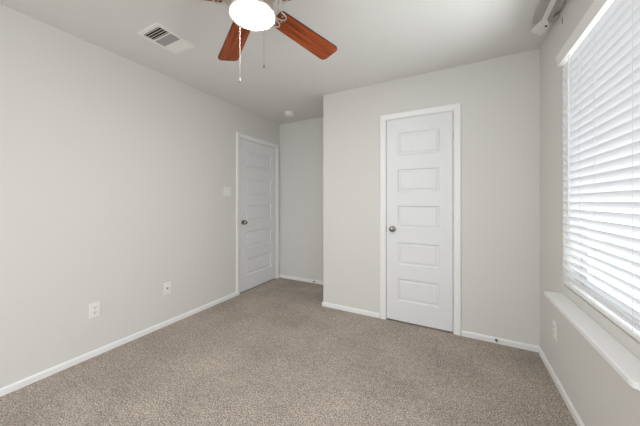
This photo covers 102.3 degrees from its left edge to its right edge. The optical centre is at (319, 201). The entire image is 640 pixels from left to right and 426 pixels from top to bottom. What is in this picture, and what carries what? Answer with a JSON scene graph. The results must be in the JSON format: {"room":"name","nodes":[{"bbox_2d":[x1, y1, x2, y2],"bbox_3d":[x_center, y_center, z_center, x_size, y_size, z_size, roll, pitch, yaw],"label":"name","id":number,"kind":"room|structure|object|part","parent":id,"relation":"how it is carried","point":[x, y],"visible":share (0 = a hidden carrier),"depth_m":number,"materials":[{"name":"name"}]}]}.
{"room":"empty bedroom","nodes":[
{"label":"empty bedroom","id":0,"kind":"room"},
{"bbox_2d":[0,4,279,387],"bbox_3d":[-1.973,-0.010,1.762,0.120,2.440,5.653,0,0,28],"label":"wall","id":1,"kind":"structure","parent":0,"point":[115,169],"depth_m":2.05,"materials":[{"name":"white paint"}]},
{"bbox_2d":[89,301,99,318],"bbox_3d":[-1.763,0.848,2.018,0.009,0.117,0.072,0,0,28],"label":"wall outlet","id":2,"kind":"object","parent":1,"relation":"attached to","point":[94,308],"visible":1,"depth_m":2.02,"materials":[{"name":"white plastic"}]},
{"bbox_2d":[0,292,236,396],"bbox_3d":[-2.159,1.187,1.272,0.013,0.047,4.612,0,0,28],"label":"baseboard","id":3,"kind":"structure","parent":1,"relation":"attached to","point":[24,382],"depth_m":2.03,"materials":[{"name":"white wood"}]},
{"bbox_2d":[163,281,170,294],"bbox_3d":[-1.491,0.848,2.520,0.017,0.117,0.072,0,0,28],"label":"cable jack","id":4,"kind":"object","parent":1,"relation":"attached to","point":[166,286],"visible":1,"depth_m":2.51,"materials":[{"name":"white plastic"}]},
{"bbox_2d":[223,187,230,195],"bbox_3d":[-1.143,-0.123,3.180,0.009,0.116,0.116,0,0,28],"label":"light switch","id":5,"kind":"object","parent":1,"relation":"attached to","point":[226,190],"visible":1,"depth_m":3.17,"materials":[{"name":"white plastic"}]},
{"bbox_2d":[240,139,274,291],"bbox_3d":[-0.863,0.185,3.699,0.098,2.022,0.755,0,0,28],"label":"door","id":6,"kind":"structure","parent":1,"relation":"in","point":[257,161],"depth_m":3.67,"materials":[{"name":"white wood"}]},
{"bbox_2d":[236,132,278,295],"bbox_3d":[-0.914,0.160,3.728,0.134,2.101,0.886,0,0,28],"label":"door frame","id":7,"kind":"structure","parent":1,"relation":"attached to","point":[239,136],"depth_m":3.45,"materials":[{"name":"white wood"}]},
{"bbox_2d":[0,0,564,123],"bbox_3d":[-0.555,-1.280,1.006,3.333,0.100,5.653,0,0,28],"label":"ceiling","id":8,"kind":"structure","parent":0,"point":[376,41],"depth_m":1.96,"materials":[{"name":"white paint"}]},
{"bbox_2d":[137,22,195,54],"bbox_3d":[-1.157,-1.226,1.958,0.250,0.008,0.300,0,0,28],"label":"ceiling vent","id":9,"kind":"object","parent":8,"relation":"in","point":[156,33],"visible":1,"depth_m":1.94,"materials":[{"name":"white plastic"}]},
{"bbox_2d":[205,0,336,81],"bbox_3d":[-0.305,-0.930,1.301,1.198,0.600,1.225,0,0,28],"label":"ceiling fan","id":10,"kind":"object","parent":8,"relation":"hanging from","point":[247,16],"visible":1,"depth_m":1.48,"materials":[{"name":"brown wood"}]},
{"bbox_3d":[-0.541,-1.014,1.642,0.140,0.011,0.482,-14,7,-30],"label":"blade","id":11,"kind":"part","parent":10,"relation":"part of","materials":[{"name":"brown wood"}]},
{"bbox_3d":[-0.341,-0.928,1.306,0.196,0.044,0.196,0,0,28],"label":"lamp shade","id":12,"kind":"part","parent":10,"relation":"part of","materials":[{"name":"white glass"}]},
{"bbox_3d":[-0.083,-1.014,1.600,0.140,0.011,0.482,-16,-10,40],"label":"blade","id":13,"kind":"part","parent":10,"relation":"part of","materials":[{"name":"brown wood"}]},
{"bbox_2d":[284,111,294,116],"bbox_3d":[-0.422,-1.205,3.574,0.144,0.050,0.144,0,0,28],"label":"smoke detector","id":14,"kind":"object","parent":8,"relation":"attached to","point":[287,113],"visible":1,"depth_m":3.53,"materials":[{"name":"white plastic"}]},
{"bbox_2d":[531,0,561,34],"bbox_3d":[1.154,-1.205,1.068,0.135,0.047,1.770,0,0,28],"label":"rail","id":15,"kind":"object","parent":8,"relation":"attached to","point":[546,10],"visible":1,"depth_m":1.66,"materials":[{"name":"grey"}]},
{"bbox_2d":[0,277,576,425],"bbox_3d":[-0.555,1.260,1.006,3.333,0.100,5.653,0,0,28],"label":"floor","id":16,"kind":"structure","parent":0,"point":[270,353],"depth_m":1.77,"materials":[{"name":"carpet"}]},
{"bbox_2d":[280,117,322,280],"bbox_3d":[-0.117,-0.010,3.908,1.136,2.440,0.120,0,0,28],"label":"wall","id":17,"kind":"structure","parent":0,"point":[301,142],"depth_m":3.92,"materials":[{"name":"white paint"}]},
{"bbox_2d":[279,274,322,284],"bbox_3d":[-0.148,1.187,3.849,1.136,0.047,0.013,0,0,28],"label":"baseboard","id":18,"kind":"structure","parent":17,"relation":"attached to","point":[280,275],"depth_m":3.92,"materials":[{"name":"white wood"}]},
{"bbox_2d":[323,48,539,345],"bbox_3d":[1.061,-0.010,2.829,1.957,2.440,0.675,0,0,28],"label":"wall","id":19,"kind":"structure","parent":0,"point":[499,98],"depth_m":2.28,"materials":[{"name":"white paint"}]},
{"bbox_2d":[322,302,379,317],"bbox_3d":[0.322,1.187,2.833,0.675,0.047,0.013,0,0,28],"label":"baseboard","id":20,"kind":"structure","parent":19,"relation":"attached to","point":[330,305],"depth_m":2.81,"materials":[{"name":"white wood"}]},
{"bbox_2d":[386,111,453,331],"bbox_3d":[0.946,0.185,2.490,0.613,2.022,0.098,0,0,28],"label":"door","id":21,"kind":"structure","parent":19,"relation":"in","point":[420,214],"depth_m":2.49,"materials":[{"name":"white wood"}]},
{"bbox_2d":[380,103,460,335],"bbox_3d":[0.975,0.160,2.550,0.736,2.101,0.134,0,0,28],"label":"door frame","id":22,"kind":"structure","parent":19,"relation":"attached to","point":[456,108],"depth_m":2.37,"materials":[{"name":"white wood"}]},
{"bbox_2d":[462,330,538,351],"bbox_3d":[1.519,1.187,2.195,0.551,0.047,0.013,0,0,28],"label":"baseboard","id":23,"kind":"structure","parent":19,"relation":"attached to","point":[525,346],"depth_m":2.18,"materials":[{"name":"white wood"}]},
{"bbox_2d":[540,0,639,425],"bbox_3d":[1.540,-0.010,1.521,0.120,2.440,2.533,0,0,28],"label":"wall","id":24,"kind":"structure","parent":0,"point":[600,396],"depth_m":1.62,"materials":[{"name":"white paint"}]},
{"bbox_2d":[553,319,556,340],"bbox_3d":[1.584,0.865,1.740,0.009,0.117,0.072,0,0,28],"label":"wall outlet","id":25,"kind":"object","parent":24,"relation":"attached to","point":[554,321],"visible":1,"depth_m":1.73,"materials":[{"name":"white plastic"}]},
{"bbox_2d":[538,346,584,425],"bbox_3d":[1.322,1.187,1.254,0.013,0.047,1.858,0,0,28],"label":"baseboard","id":26,"kind":"structure","parent":24,"relation":"attached to","point":[575,415],"depth_m":1.60,"materials":[{"name":"white wood"}]},
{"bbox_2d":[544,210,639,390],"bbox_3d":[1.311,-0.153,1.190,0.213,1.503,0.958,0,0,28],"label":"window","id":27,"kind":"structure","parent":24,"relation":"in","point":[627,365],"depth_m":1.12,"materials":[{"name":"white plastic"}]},
{"bbox_3d":[1.258,0.586,1.218,0.093,0.025,0.958,0,0,28],"label":"sill","id":28,"kind":"part","parent":27,"relation":"part of","materials":[{"name":"white"}]},
{"bbox_2d":[556,0,639,341],"bbox_3d":[1.311,-0.202,1.193,0.088,1.427,0.963,0,0,28],"label":"window blind","id":29,"kind":"object","parent":27,"relation":"attached to","point":[600,59],"visible":1,"depth_m":1.17,"materials":[{"name":"white plastic"}]},
{"bbox_3d":[1.326,-0.180,1.226,0.032,1.360,0.001,0,0,28],"label":"ladder cord","id":30,"kind":"part","parent":29,"relation":"part of","materials":[{"name":"white fabric"}]},
{"bbox_3d":[1.316,0.506,1.192,0.038,0.011,0.930,0,0,28],"label":"rail","id":31,"kind":"part","parent":29,"relation":"part of","materials":[{"name":"white plastic"}]},
{"bbox_3d":[1.183,-0.180,0.957,0.032,1.360,0.001,0,0,28],"label":"ladder cord","id":32,"kind":"part","parent":29,"relation":"part of","materials":[{"name":"white fabric"}]},
{"bbox_3d":[1.392,-0.192,1.151,0.033,1.425,0.941,0,0,28],"label":"frame","id":33,"kind":"part","parent":27,"relation":"part of","materials":[{"name":"white plastic"}]},
{"bbox_3d":[1.394,-0.192,1.150,0.018,1.377,0.893,0,0,28],"label":"sash","id":34,"kind":"part","parent":27,"relation":"part of","materials":[{"name":"white plastic"}]},
{"label":"outside","id":35,"kind":"structure","parent":0,"visible":0},
{"bbox_2d":[592,240,639,309],"bbox_3d":[7.436,1.560,-1.700,13.277,0.100,24.000,0,0,28],"label":"ground","id":36,"kind":"structure","parent":35,"point":[620,255],"depth_m":5.48,"materials":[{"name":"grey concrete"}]}
]}

